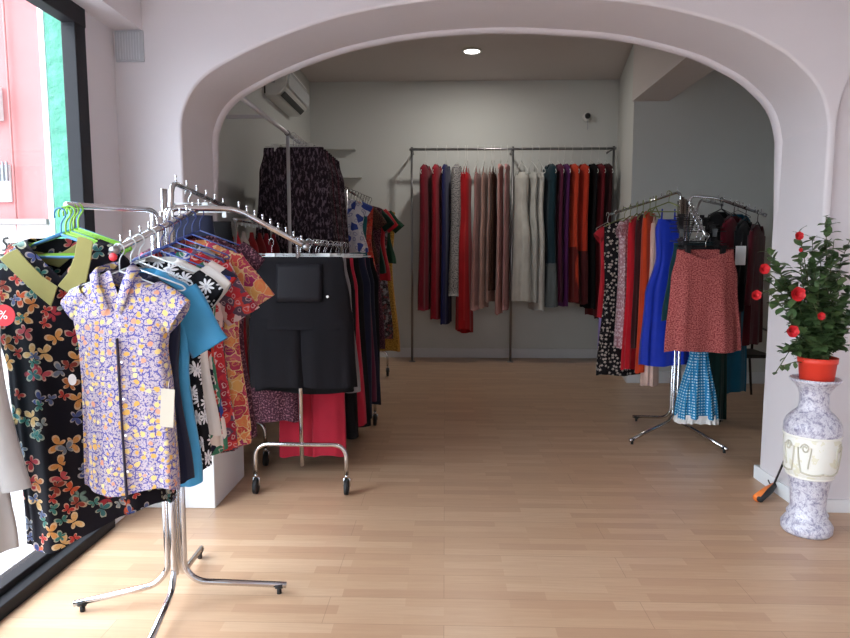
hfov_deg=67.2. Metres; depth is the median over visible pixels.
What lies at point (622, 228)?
dress
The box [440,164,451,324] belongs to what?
dress
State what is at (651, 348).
dress
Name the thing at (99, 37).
wall
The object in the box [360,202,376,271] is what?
dress
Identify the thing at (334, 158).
skirt
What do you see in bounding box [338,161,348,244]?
skirt
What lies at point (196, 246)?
dress
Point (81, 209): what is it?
hanger
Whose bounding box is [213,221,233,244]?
trousers
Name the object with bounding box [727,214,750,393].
dress
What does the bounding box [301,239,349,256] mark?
hanger
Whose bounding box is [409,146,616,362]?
rail
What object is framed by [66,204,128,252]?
hanger
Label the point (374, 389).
skirt
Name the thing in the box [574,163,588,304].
dress
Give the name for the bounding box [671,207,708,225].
hanger
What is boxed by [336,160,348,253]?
skirt
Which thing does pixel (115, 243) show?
hanger
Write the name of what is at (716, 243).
hanger
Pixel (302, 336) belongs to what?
skirt
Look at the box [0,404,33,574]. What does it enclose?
pavement
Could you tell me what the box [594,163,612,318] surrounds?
dress
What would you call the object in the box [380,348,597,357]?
baseboard
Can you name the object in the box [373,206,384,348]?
dress
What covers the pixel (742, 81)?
trim
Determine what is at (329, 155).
skirt
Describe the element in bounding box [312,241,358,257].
hanger
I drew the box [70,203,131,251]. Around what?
hanger
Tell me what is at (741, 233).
jacket
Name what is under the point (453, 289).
dress
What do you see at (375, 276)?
trousers
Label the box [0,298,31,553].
coat
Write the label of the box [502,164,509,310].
dress
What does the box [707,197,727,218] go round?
hanger
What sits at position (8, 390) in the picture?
ground
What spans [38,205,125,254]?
hanger
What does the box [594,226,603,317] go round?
blouse
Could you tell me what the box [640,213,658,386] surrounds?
dress
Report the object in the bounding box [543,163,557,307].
dress
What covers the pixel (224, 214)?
hanger
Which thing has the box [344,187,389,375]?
rack
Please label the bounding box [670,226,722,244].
hanger
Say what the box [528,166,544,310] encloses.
dress
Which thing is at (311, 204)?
skirt
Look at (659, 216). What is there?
hanger
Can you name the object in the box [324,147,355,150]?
wall shelf
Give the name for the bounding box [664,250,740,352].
skirt
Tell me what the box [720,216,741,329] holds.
coat
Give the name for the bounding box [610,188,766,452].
rack
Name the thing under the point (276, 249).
trousers
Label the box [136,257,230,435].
dress
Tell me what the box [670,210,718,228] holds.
hanger
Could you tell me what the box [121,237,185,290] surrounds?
hanger
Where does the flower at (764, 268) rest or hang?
on the potted plant
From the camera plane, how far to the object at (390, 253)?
7.07 m
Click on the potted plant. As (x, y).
(821, 323)
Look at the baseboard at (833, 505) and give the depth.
3.49 m
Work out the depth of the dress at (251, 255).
2.57 m
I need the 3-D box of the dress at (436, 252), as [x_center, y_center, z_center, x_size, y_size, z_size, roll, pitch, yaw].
[0.163,-0.991,8.290,0.128,1.983,0.384,2,6,19]
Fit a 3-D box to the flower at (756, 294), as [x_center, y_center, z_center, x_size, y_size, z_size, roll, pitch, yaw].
[1.576,-0.115,3.049,0.046,0.049,0.022,0,6,2]
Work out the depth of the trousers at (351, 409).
4.24 m
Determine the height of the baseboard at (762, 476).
0.085 m
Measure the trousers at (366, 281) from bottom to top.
1.203 m
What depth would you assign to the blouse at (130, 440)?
1.91 m
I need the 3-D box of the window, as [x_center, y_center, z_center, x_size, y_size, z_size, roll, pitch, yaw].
[-1.743,0.029,0.832,0.135,2.576,4.740,0,6,2]
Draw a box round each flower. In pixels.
[752,290,761,299]
[759,264,769,273]
[787,325,799,336]
[791,287,805,301]
[795,231,803,239]
[818,312,825,319]
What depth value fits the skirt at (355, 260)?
4.56 m
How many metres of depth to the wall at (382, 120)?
8.51 m
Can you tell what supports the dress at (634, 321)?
hanging from the hanger
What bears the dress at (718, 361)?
hanging from the hanger
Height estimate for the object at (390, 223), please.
0.730 m
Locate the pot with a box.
[797,356,838,381]
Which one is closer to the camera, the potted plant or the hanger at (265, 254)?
the potted plant
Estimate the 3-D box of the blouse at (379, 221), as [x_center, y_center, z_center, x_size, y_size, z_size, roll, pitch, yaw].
[-0.712,-0.863,6.451,0.665,0.630,0.120,0,6,3]
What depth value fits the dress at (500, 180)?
8.15 m
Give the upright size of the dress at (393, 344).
1.630 m
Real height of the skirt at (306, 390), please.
0.803 m
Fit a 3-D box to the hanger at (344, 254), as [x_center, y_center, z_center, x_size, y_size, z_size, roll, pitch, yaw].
[-0.677,-0.453,4.279,0.400,0.151,0.036,0,6,2]
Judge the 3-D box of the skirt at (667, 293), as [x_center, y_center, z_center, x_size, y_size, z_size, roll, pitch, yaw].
[1.986,-0.272,4.725,0.446,0.583,0.110,0,6,4]
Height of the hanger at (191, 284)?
0.167 m
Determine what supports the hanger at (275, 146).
hanging from the rail at (261, 115)
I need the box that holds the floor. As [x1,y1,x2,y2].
[0,357,849,637]
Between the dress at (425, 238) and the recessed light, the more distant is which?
the dress at (425, 238)
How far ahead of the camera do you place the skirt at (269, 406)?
3.90 m
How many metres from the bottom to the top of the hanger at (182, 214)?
0.167 m
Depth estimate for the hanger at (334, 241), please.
4.69 m
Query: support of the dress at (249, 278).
hanging from the hanger at (191, 211)
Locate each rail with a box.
[225,97,304,252]
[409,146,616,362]
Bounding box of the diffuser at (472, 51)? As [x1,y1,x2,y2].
[464,49,479,53]
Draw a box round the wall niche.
[827,78,849,498]
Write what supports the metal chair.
on the floor
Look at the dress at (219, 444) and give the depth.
2.30 m
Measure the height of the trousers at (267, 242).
1.023 m
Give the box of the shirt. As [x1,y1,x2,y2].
[139,268,227,486]
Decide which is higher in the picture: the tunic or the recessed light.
the recessed light
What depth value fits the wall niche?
3.37 m
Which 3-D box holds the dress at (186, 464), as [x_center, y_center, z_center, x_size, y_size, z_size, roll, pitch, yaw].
[-0.911,0.190,2.029,0.341,0.670,0.099,1,6,7]
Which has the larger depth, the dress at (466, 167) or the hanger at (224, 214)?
the dress at (466, 167)
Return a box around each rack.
[63,175,309,637]
[232,217,272,465]
[252,240,377,494]
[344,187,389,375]
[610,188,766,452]
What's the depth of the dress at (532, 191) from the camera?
8.11 m
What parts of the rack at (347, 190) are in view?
post, rail, foot frame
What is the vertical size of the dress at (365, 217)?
0.810 m
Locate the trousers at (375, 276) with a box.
[370,258,379,373]
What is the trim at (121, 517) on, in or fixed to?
attached to the wall at (99, 37)
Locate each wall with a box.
[72,0,141,29]
[85,12,122,241]
[113,0,849,486]
[218,70,310,238]
[310,79,618,348]
[615,44,774,380]
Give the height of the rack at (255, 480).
1.486 m
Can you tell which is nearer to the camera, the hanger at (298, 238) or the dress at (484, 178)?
the hanger at (298, 238)
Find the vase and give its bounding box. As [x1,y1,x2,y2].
[780,374,842,539]
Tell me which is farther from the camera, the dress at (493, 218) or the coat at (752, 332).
the dress at (493, 218)
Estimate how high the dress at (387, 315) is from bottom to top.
1.460 m
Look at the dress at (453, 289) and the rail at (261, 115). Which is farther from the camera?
the dress at (453, 289)
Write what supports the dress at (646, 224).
hanging from the hanger
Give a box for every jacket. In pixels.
[705,212,729,244]
[734,220,751,311]
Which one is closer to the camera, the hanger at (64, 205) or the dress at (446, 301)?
the hanger at (64, 205)
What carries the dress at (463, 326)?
hanging from the hanger
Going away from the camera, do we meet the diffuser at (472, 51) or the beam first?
the beam
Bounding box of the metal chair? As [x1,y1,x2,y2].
[747,328,766,394]
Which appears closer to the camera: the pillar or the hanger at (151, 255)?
the hanger at (151, 255)
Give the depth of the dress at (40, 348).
1.99 m
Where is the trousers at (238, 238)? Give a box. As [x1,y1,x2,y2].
[233,231,248,374]
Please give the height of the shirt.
0.710 m
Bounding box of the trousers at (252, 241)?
[248,232,258,252]
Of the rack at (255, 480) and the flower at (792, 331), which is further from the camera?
the rack at (255, 480)
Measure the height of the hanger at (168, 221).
0.167 m
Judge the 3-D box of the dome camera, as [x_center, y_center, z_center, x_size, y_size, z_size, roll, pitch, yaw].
[2.124,-2.596,8.360,0.120,0.220,0.083,0,6,2]
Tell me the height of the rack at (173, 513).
1.728 m
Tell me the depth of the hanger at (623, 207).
5.37 m
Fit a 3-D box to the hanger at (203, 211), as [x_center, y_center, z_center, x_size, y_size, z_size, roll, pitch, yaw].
[-0.892,-0.357,2.537,0.341,0.167,0.005,0,6,2]
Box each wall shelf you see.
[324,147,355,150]
[343,176,361,178]
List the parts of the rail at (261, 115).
wall arm, rail, post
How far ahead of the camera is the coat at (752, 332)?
4.85 m
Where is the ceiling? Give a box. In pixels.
[300,34,632,81]
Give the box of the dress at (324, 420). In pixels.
[279,393,346,457]
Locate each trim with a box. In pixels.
[115,515,125,523]
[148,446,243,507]
[212,27,782,220]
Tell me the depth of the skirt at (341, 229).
5.59 m
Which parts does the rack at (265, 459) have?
post, rail, foot frame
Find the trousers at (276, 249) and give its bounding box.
[270,234,279,252]
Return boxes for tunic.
[153,248,259,450]
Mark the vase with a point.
(812, 433)
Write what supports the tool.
on the floor
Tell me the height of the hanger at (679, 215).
0.143 m
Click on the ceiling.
(503, 56)
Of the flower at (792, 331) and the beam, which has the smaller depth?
the flower at (792, 331)
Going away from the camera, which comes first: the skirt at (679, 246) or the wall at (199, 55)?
the wall at (199, 55)
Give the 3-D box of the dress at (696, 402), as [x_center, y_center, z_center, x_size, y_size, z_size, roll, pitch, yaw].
[2.091,0.109,4.873,0.334,1.375,0.254,0,6,-4]
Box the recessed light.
[461,47,482,54]
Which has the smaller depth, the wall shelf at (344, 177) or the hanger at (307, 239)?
the hanger at (307, 239)
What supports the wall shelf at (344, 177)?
attached to the wall at (382, 120)
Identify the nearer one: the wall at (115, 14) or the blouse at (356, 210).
the wall at (115, 14)
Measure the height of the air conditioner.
0.340 m
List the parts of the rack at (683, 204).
arm, leg, leg, stem, arm, leg, leg, arm, arm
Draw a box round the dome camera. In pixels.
[582,112,591,128]
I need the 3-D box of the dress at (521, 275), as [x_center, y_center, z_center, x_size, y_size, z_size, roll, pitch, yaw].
[1.225,-1.088,8.243,0.218,1.717,0.481,-2,6,-16]
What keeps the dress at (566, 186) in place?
hanging from the hanger
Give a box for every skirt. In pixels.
[249,257,357,388]
[251,388,298,422]
[255,147,335,253]
[255,387,353,393]
[312,149,338,253]
[326,151,339,252]
[328,153,340,241]
[331,155,343,252]
[332,157,344,252]
[334,158,346,253]
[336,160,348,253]
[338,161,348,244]
[343,258,360,392]
[350,258,366,426]
[353,258,370,427]
[365,258,380,404]
[365,260,376,401]
[661,242,712,320]
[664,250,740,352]
[678,245,719,249]
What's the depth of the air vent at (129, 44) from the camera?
3.33 m
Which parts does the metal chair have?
leg, seat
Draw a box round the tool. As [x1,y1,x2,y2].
[753,462,782,501]
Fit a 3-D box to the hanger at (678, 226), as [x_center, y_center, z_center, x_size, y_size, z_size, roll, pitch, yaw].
[2.024,-0.713,4.771,0.380,0.143,0.034,1,6,9]
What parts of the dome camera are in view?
mounting plate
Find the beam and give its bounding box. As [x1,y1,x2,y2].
[632,44,713,101]
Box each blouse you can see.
[60,253,189,497]
[348,199,372,252]
[371,207,386,263]
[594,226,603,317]
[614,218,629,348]
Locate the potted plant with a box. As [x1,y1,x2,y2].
[752,215,849,381]
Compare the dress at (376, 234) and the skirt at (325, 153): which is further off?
the dress at (376, 234)
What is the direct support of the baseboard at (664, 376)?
attached to the wall at (713, 138)
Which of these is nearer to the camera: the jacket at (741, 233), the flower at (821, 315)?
the flower at (821, 315)
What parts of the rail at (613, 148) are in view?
post, post, rail, post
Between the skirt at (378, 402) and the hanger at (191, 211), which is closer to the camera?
the hanger at (191, 211)
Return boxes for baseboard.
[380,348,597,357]
[625,371,764,383]
[753,465,789,502]
[826,499,849,512]
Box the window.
[0,0,114,620]
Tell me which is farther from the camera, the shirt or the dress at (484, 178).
the dress at (484, 178)
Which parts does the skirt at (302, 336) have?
panel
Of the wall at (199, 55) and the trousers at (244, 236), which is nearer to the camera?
the wall at (199, 55)
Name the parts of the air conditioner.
panel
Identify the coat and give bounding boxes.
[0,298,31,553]
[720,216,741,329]
[742,224,765,345]
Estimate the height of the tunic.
0.750 m
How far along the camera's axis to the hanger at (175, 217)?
2.33 m
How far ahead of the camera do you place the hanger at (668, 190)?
5.02 m
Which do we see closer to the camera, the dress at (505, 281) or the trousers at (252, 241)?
the trousers at (252, 241)
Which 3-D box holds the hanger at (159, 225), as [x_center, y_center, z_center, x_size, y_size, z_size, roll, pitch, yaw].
[-0.907,-0.240,2.197,0.341,0.167,0.005,0,6,2]
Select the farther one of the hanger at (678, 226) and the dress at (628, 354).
the dress at (628, 354)
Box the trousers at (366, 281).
[359,258,371,418]
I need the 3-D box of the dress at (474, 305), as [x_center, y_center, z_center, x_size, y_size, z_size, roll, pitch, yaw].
[0.673,-1.031,8.255,0.086,1.835,0.479,2,6,20]
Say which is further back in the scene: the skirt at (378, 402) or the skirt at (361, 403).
the skirt at (378, 402)
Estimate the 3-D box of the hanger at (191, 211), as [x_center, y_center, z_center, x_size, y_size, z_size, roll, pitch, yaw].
[-0.895,-0.332,2.462,0.341,0.167,0.005,0,6,2]
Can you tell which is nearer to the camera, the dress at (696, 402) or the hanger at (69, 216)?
the hanger at (69, 216)
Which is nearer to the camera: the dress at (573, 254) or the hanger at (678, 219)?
the hanger at (678, 219)
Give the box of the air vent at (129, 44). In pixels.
[114,30,144,61]
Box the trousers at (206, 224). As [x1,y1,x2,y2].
[174,215,214,238]
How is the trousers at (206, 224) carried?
hanging from the hanger at (188, 203)
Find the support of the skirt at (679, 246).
hanging from the hanger at (716, 243)
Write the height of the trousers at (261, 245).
1.023 m
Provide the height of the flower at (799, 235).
0.042 m
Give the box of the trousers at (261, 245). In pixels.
[256,233,266,255]
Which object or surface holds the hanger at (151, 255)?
hanging from the rack at (173, 513)
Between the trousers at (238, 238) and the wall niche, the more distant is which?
the trousers at (238, 238)
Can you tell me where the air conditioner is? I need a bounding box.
[264,72,309,116]
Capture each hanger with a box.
[28,206,121,255]
[31,207,76,257]
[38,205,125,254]
[45,209,119,241]
[47,205,122,252]
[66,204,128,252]
[69,243,153,291]
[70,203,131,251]
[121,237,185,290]
[131,221,210,261]
[132,225,203,266]
[133,229,195,271]
[133,234,192,285]
[134,217,223,262]
[142,214,229,259]
[150,211,236,252]
[160,190,217,211]
[175,211,239,244]
[182,198,231,217]
[262,237,343,256]
[265,132,321,150]
[276,238,320,255]
[287,239,331,255]
[294,239,346,256]
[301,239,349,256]
[304,240,353,257]
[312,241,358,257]
[332,241,362,257]
[605,207,626,226]
[647,190,677,211]
[650,195,660,217]
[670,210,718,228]
[670,214,722,232]
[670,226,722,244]
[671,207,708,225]
[671,217,725,236]
[673,228,726,247]
[674,203,706,219]
[676,232,734,253]
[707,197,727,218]
[723,201,738,223]
[737,206,749,227]
[751,210,761,231]
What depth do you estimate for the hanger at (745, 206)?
4.90 m
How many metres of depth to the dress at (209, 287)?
2.15 m
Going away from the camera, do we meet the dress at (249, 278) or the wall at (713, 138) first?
the dress at (249, 278)
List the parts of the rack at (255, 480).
post, foot frame, rail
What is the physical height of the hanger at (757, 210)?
0.170 m
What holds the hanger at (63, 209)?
hanging from the rack at (173, 513)
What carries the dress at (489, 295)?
hanging from the hanger
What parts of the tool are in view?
handle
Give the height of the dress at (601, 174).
1.944 m
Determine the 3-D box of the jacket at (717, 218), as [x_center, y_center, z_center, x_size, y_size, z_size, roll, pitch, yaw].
[2.300,-0.366,5.012,0.454,0.940,0.112,-4,7,-33]
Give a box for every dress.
[0,237,175,553]
[135,236,264,438]
[140,240,274,446]
[161,244,234,452]
[279,393,346,457]
[349,200,367,257]
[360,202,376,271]
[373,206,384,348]
[380,211,392,338]
[380,212,399,351]
[418,164,431,310]
[430,164,441,319]
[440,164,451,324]
[448,164,462,296]
[455,168,472,332]
[463,167,469,319]
[470,166,480,310]
[479,166,488,308]
[485,168,494,302]
[488,167,496,290]
[495,164,503,314]
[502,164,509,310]
[509,166,530,301]
[523,166,537,302]
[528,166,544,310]
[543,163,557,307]
[555,163,563,302]
[558,163,569,306]
[568,163,579,302]
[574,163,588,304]
[580,163,597,308]
[585,163,605,316]
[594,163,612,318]
[596,220,639,375]
[597,317,600,349]
[620,216,636,369]
[630,213,643,348]
[635,211,655,373]
[638,209,688,366]
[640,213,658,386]
[673,352,718,424]
[708,214,730,419]
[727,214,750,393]
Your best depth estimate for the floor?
3.17 m
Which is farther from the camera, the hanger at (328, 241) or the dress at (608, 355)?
the dress at (608, 355)
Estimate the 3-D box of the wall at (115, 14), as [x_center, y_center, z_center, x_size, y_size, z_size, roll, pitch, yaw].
[-1.659,-1.497,0.817,0.214,0.484,5.020,0,6,2]
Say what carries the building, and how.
on the ground
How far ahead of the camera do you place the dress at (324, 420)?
4.05 m
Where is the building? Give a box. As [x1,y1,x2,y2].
[0,0,55,388]
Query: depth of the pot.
3.12 m
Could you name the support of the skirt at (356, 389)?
hanging from the hanger at (336, 254)
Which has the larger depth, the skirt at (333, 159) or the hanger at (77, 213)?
the skirt at (333, 159)
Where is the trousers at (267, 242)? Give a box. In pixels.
[263,234,272,252]
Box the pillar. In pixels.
[44,12,71,238]
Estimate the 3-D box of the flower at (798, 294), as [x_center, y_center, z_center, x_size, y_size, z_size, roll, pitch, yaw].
[1.738,-0.118,2.990,0.068,0.070,0.032,0,6,2]
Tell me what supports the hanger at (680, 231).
hanging from the rack at (683, 204)
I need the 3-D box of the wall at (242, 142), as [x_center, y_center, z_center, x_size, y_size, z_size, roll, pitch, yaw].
[-1.678,-1.072,6.295,0.150,3.680,4.770,0,6,2]
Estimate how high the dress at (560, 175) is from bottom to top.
1.762 m
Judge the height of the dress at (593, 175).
1.840 m
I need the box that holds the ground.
[7,389,10,403]
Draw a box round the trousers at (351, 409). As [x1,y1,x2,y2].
[345,258,358,439]
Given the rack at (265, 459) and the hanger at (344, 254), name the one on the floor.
the rack at (265, 459)
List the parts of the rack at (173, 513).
arm, leg, arm, leg, stem, leg, arm, leg, arm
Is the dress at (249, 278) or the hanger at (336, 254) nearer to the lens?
the dress at (249, 278)
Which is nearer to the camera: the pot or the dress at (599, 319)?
the pot
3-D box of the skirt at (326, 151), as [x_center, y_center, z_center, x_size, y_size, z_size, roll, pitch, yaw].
[-1.056,-0.957,5.417,0.676,0.903,0.186,0,6,5]
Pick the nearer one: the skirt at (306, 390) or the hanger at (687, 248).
the skirt at (306, 390)
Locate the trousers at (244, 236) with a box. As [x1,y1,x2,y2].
[240,232,249,380]
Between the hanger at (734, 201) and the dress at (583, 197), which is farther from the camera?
the dress at (583, 197)
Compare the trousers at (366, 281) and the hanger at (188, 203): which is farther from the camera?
the trousers at (366, 281)

